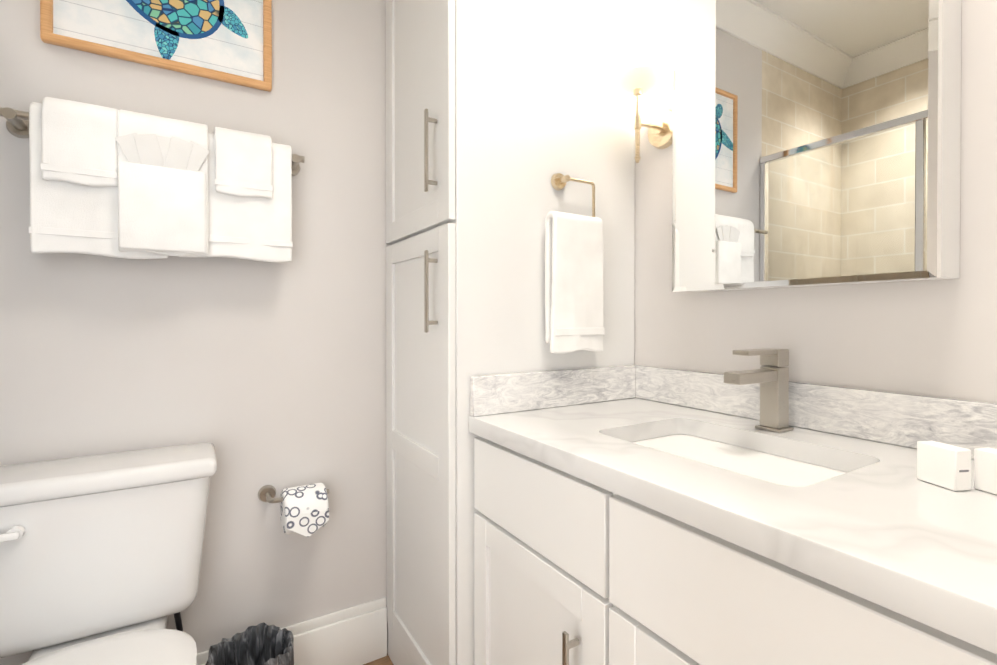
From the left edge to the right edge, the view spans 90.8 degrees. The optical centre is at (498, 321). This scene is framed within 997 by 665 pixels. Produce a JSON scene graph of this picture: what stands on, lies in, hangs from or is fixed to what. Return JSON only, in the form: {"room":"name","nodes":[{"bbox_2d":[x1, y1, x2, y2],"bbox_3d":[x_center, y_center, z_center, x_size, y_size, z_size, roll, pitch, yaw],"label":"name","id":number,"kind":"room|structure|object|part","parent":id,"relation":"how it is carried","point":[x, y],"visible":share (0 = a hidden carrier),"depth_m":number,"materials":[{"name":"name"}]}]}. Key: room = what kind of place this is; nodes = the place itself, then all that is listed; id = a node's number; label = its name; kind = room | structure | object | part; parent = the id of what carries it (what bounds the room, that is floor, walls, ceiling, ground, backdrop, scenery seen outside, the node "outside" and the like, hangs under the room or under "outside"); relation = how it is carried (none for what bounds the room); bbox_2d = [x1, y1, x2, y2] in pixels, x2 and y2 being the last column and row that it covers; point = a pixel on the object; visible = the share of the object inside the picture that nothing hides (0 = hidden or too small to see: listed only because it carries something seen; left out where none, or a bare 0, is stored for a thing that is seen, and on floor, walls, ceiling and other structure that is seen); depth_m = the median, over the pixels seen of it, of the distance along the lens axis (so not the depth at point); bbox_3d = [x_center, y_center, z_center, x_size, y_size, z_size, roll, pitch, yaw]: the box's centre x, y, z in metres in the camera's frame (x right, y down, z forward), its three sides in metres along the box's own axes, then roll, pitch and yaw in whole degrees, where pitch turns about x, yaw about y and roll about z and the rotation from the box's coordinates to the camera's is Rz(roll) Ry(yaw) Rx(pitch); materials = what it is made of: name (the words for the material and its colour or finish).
{"room":"bathroom","nodes":[
{"label":"bathroom","id":0,"kind":"room"},
{"bbox_2d":[0,0,391,664],"bbox_3d":[-0.555,-0.265,1.581,1.850,2.740,0.100,0,0,-31],"label":"wall","id":1,"kind":"structure","parent":0,"point":[258,374],"depth_m":1.42,"materials":[{"name":"paint"}]},
{"bbox_2d":[0,97,304,261],"bbox_3d":[-0.884,-0.336,1.236,0.750,0.364,0.146,0,0,-31],"label":"towel rail","id":2,"kind":"object","parent":1,"relation":"attached to","point":[113,182],"visible":1,"depth_m":1.19,"materials":[{"name":"white fabric"}]},
{"bbox_3d":[-1.107,-0.463,1.125,0.025,0.025,0.081,0,0,-31],"label":"post","id":3,"kind":"part","parent":2,"relation":"part of","materials":[{"name":"silver metal"}]},
{"bbox_3d":[-0.597,-0.465,1.434,0.025,0.025,0.081,0,0,-31],"label":"post","id":4,"kind":"part","parent":2,"relation":"part of","materials":[{"name":"silver metal"}]},
{"bbox_2d":[40,0,271,91],"bbox_3d":[-0.888,-0.928,1.301,0.525,0.510,0.022,0,0,-31],"label":"picture frame","id":5,"kind":"object","parent":1,"relation":"attached to","point":[228,41],"visible":1,"depth_m":1.32,"materials":[{"name":"brown wood"}]},
{"bbox_2d":[197,597,386,664],"bbox_3d":[-0.830,1.011,1.353,1.073,0.190,0.017,0,0,-31],"label":"baseboard","id":6,"kind":"structure","parent":1,"relation":"attached to","point":[355,635],"depth_m":1.55,"materials":[{"name":"paint"}]},
{"bbox_2d":[258,483,328,536],"bbox_3d":[-0.588,0.541,1.425,0.185,0.124,0.140,0,0,-31],"label":"toilet paper holder","id":7,"kind":"object","parent":1,"relation":"attached to","point":[304,510],"visible":1,"depth_m":1.39,"materials":[{"name":"white paper"}]},
{"bbox_3d":[-0.592,0.506,1.449,0.167,0.014,0.070,0,0,-31],"label":"arm","id":8,"kind":"part","parent":7,"relation":"part of"},
{"bbox_2d":[363,654,392,664],"bbox_3d":[-0.324,1.139,0.246,2.850,0.050,2.640,0,0,-31],"label":"floor","id":9,"kind":"structure","parent":0,"point":[385,660],"depth_m":1.59,"materials":[{"name":"brown wood"}]},
{"bbox_2d":[0,442,216,664],"bbox_3d":[-0.804,0.721,0.949,0.464,0.776,0.711,0,0,-31],"label":"toilet","id":10,"kind":"object","parent":9,"relation":"on","point":[100,558],"visible":1,"depth_m":1.09,"materials":[{"name":"ceramic"}]},
{"bbox_3d":[-1.018,0.437,0.994,0.084,0.028,0.029,0,0,-31],"label":"lever","id":11,"kind":"part","parent":10,"relation":"part of","materials":[{"name":"ceramic"}]},
{"bbox_3d":[-0.936,0.355,1.163,0.464,0.047,0.202,0,0,-31],"label":"tank lid","id":12,"kind":"part","parent":10,"relation":"part of","materials":[{"name":"ceramic"}]},
{"bbox_3d":[-0.747,0.691,0.853,0.380,0.024,0.489,0,0,-31],"label":"seat lid","id":13,"kind":"part","parent":10,"relation":"part of","materials":[{"name":"ceramic"}]},
{"bbox_2d":[205,622,293,664],"bbox_3d":[-0.647,0.975,1.289,0.209,0.263,0.216,0,0,-31],"label":"trash bin","id":14,"kind":"object","parent":9,"relation":"on","point":[263,643],"visible":1,"depth_m":1.35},
{"bbox_2d":[386,0,634,664],"bbox_3d":[0.013,-0.095,1.580,0.678,2.400,0.488,0,0,-31],"label":"tall cabinet","id":15,"kind":"object","parent":9,"relation":"on","point":[499,113],"visible":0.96,"depth_m":1.35,"materials":[{"name":"paint"}]},
{"bbox_3d":[-0.240,-0.770,1.422,0.020,1.028,0.480,0,0,-31],"label":"door","id":16,"kind":"part","parent":15,"relation":"part of","materials":[{"name":"paint"}]},
{"bbox_3d":[-0.240,0.375,1.431,0.020,1.242,0.480,0,0,-31],"label":"door","id":17,"kind":"part","parent":15,"relation":"part of","materials":[{"name":"paint"}]},
{"bbox_3d":[-0.174,-0.438,1.263,0.034,0.210,0.012,0,0,-31],"label":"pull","id":18,"kind":"part","parent":15,"relation":"part of","materials":[{"name":"silver metal"}]},
{"bbox_3d":[-0.174,-0.078,1.266,0.034,0.210,0.012,0,0,-31],"label":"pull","id":19,"kind":"part","parent":15,"relation":"part of","materials":[{"name":"silver metal"}]},
{"bbox_2d":[545,173,604,352],"bbox_3d":[0.208,-0.167,1.371,0.183,0.502,0.068,0,0,-31],"label":"towel ring","id":20,"kind":"object","parent":15,"relation":"attached to","point":[574,306],"visible":1,"depth_m":1.34,"materials":[{"name":"white fabric"}]},
{"bbox_3d":[0.181,-0.394,1.360,0.018,0.018,0.033,0,0,-31],"label":"post","id":21,"kind":"part","parent":20,"relation":"part of","materials":[{"name":"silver metal"}]},
{"bbox_2d":[469,428,996,664],"bbox_3d":[0.570,0.696,0.730,0.612,0.829,1.548,0,0,-31],"label":"bathroom vanity","id":22,"kind":"object","parent":9,"relation":"on","point":[571,567],"depth_m":0.77,"materials":[{"name":"paint"}]},
{"bbox_3d":[0.069,0.384,1.048,0.020,0.180,0.470,0,0,-31],"label":"drawer","id":23,"kind":"part","parent":22,"relation":"part of","materials":[{"name":"paint"}]},
{"bbox_3d":[0.069,0.739,1.050,0.020,0.510,0.470,0,0,-31],"label":"door","id":24,"kind":"part","parent":22,"relation":"part of","materials":[{"name":"paint"}]},
{"bbox_3d":[0.132,0.630,0.893,0.034,0.140,0.012,0,0,-31],"label":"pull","id":25,"kind":"part","parent":22,"relation":"part of","materials":[{"name":"silver metal"}]},
{"bbox_3d":[0.313,0.742,0.648,0.020,0.510,0.453,0,0,-31],"label":"door","id":26,"kind":"part","parent":22,"relation":"part of","materials":[{"name":"paint"}]},
{"bbox_2d":[469,396,996,639],"bbox_3d":[0.579,0.260,0.733,0.590,0.040,1.548,0,0,-31],"label":"countertop","id":27,"kind":"structure","parent":22,"relation":"on","point":[877,525],"depth_m":0.69,"materials":[{"name":"white stone"}]},
{"bbox_2d":[625,428,852,483],"bbox_3d":[0.443,0.344,0.968,0.336,0.155,0.470,0,0,-31],"label":"sink","id":28,"kind":"object","parent":27,"relation":"in","point":[775,463],"depth_m":1.02,"materials":[{"name":"white ceramic"}]},
{"bbox_2d":[721,348,796,431],"bbox_3d":[0.557,0.149,1.056,0.184,0.178,0.056,0,0,-31],"label":"faucet","id":29,"kind":"object","parent":27,"relation":"on","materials":[{"name":"silver metal"}]},
{"bbox_2d":[917,440,970,490],"bbox_3d":[0.656,0.211,0.726,0.028,0.058,0.056,0,0,-9],"label":"soap box","id":30,"kind":"object","parent":27,"relation":"on","point":[947,466],"visible":1,"depth_m":0.71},
{"bbox_2d":[974,447,996,494],"bbox_3d":[0.705,0.211,0.685,0.028,0.058,0.056,0,0,-13],"label":"soap box","id":31,"kind":"object","parent":27,"relation":"on","point":[985,469],"visible":1,"depth_m":0.69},
{"bbox_2d":[609,495,996,664],"bbox_3d":[0.432,0.388,0.449,0.020,0.180,0.913,0,0,-31],"label":"drawer","id":32,"kind":"object","parent":22,"relation":"in","point":[705,598],"depth_m":0.63,"materials":[{"name":"paint"}]},
{"bbox_2d":[634,0,996,403],"bbox_3d":[0.878,-0.260,0.906,0.100,2.740,2.540,0,0,-31],"label":"wall","id":33,"kind":"structure","parent":0,"point":[934,338],"depth_m":1.03,"materials":[{"name":"paint"}]},
{"bbox_2d":[609,66,672,162],"bbox_3d":[0.407,-0.576,1.396,0.194,0.255,0.160,0,0,-31],"label":"sconce","id":34,"kind":"object","parent":33,"relation":"attached to","point":[633,81],"visible":0.98,"depth_m":1.38,"materials":[{"name":"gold metal"}]},
{"bbox_2d":[633,88,641,96],"bbox_3d":[0.392,-0.646,1.386,0.024,0.015,0.024,0,0,-31],"label":"bulb","id":35,"kind":"object","parent":34,"relation":"attached to","point":[637,92],"depth_m":1.38,"materials":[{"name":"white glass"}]},
{"bbox_3d":[0.392,-0.551,1.387,0.012,0.175,0.012,0,0,-31],"label":"rod","id":36,"kind":"part","parent":34,"relation":"part of","materials":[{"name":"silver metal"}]},
{"bbox_3d":[0.392,-0.667,1.386,0.160,0.026,0.160,0,0,-31],"label":"lamp shade","id":37,"kind":"part","parent":34,"relation":"part of","materials":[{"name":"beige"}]},
{"bbox_3d":[0.428,-0.561,1.409,0.086,0.015,0.010,0,0,-31],"label":"arm","id":38,"kind":"part","parent":34,"relation":"part of"},
{"bbox_2d":[634,365,996,458],"bbox_3d":[0.823,0.190,0.880,0.020,0.100,1.547,0,0,-31],"label":"backsplash","id":39,"kind":"structure","parent":33,"relation":"attached to","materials":[{"name":"stone"}]},
{"bbox_2d":[672,0,960,291],"bbox_3d":[0.641,-0.469,1.080,0.118,0.785,0.540,0,0,-31],"label":"mirror","id":40,"kind":"object","parent":33,"relation":"attached to","point":[816,142],"visible":1,"depth_m":0.98,"materials":[{"name":"mirror"}]}
]}

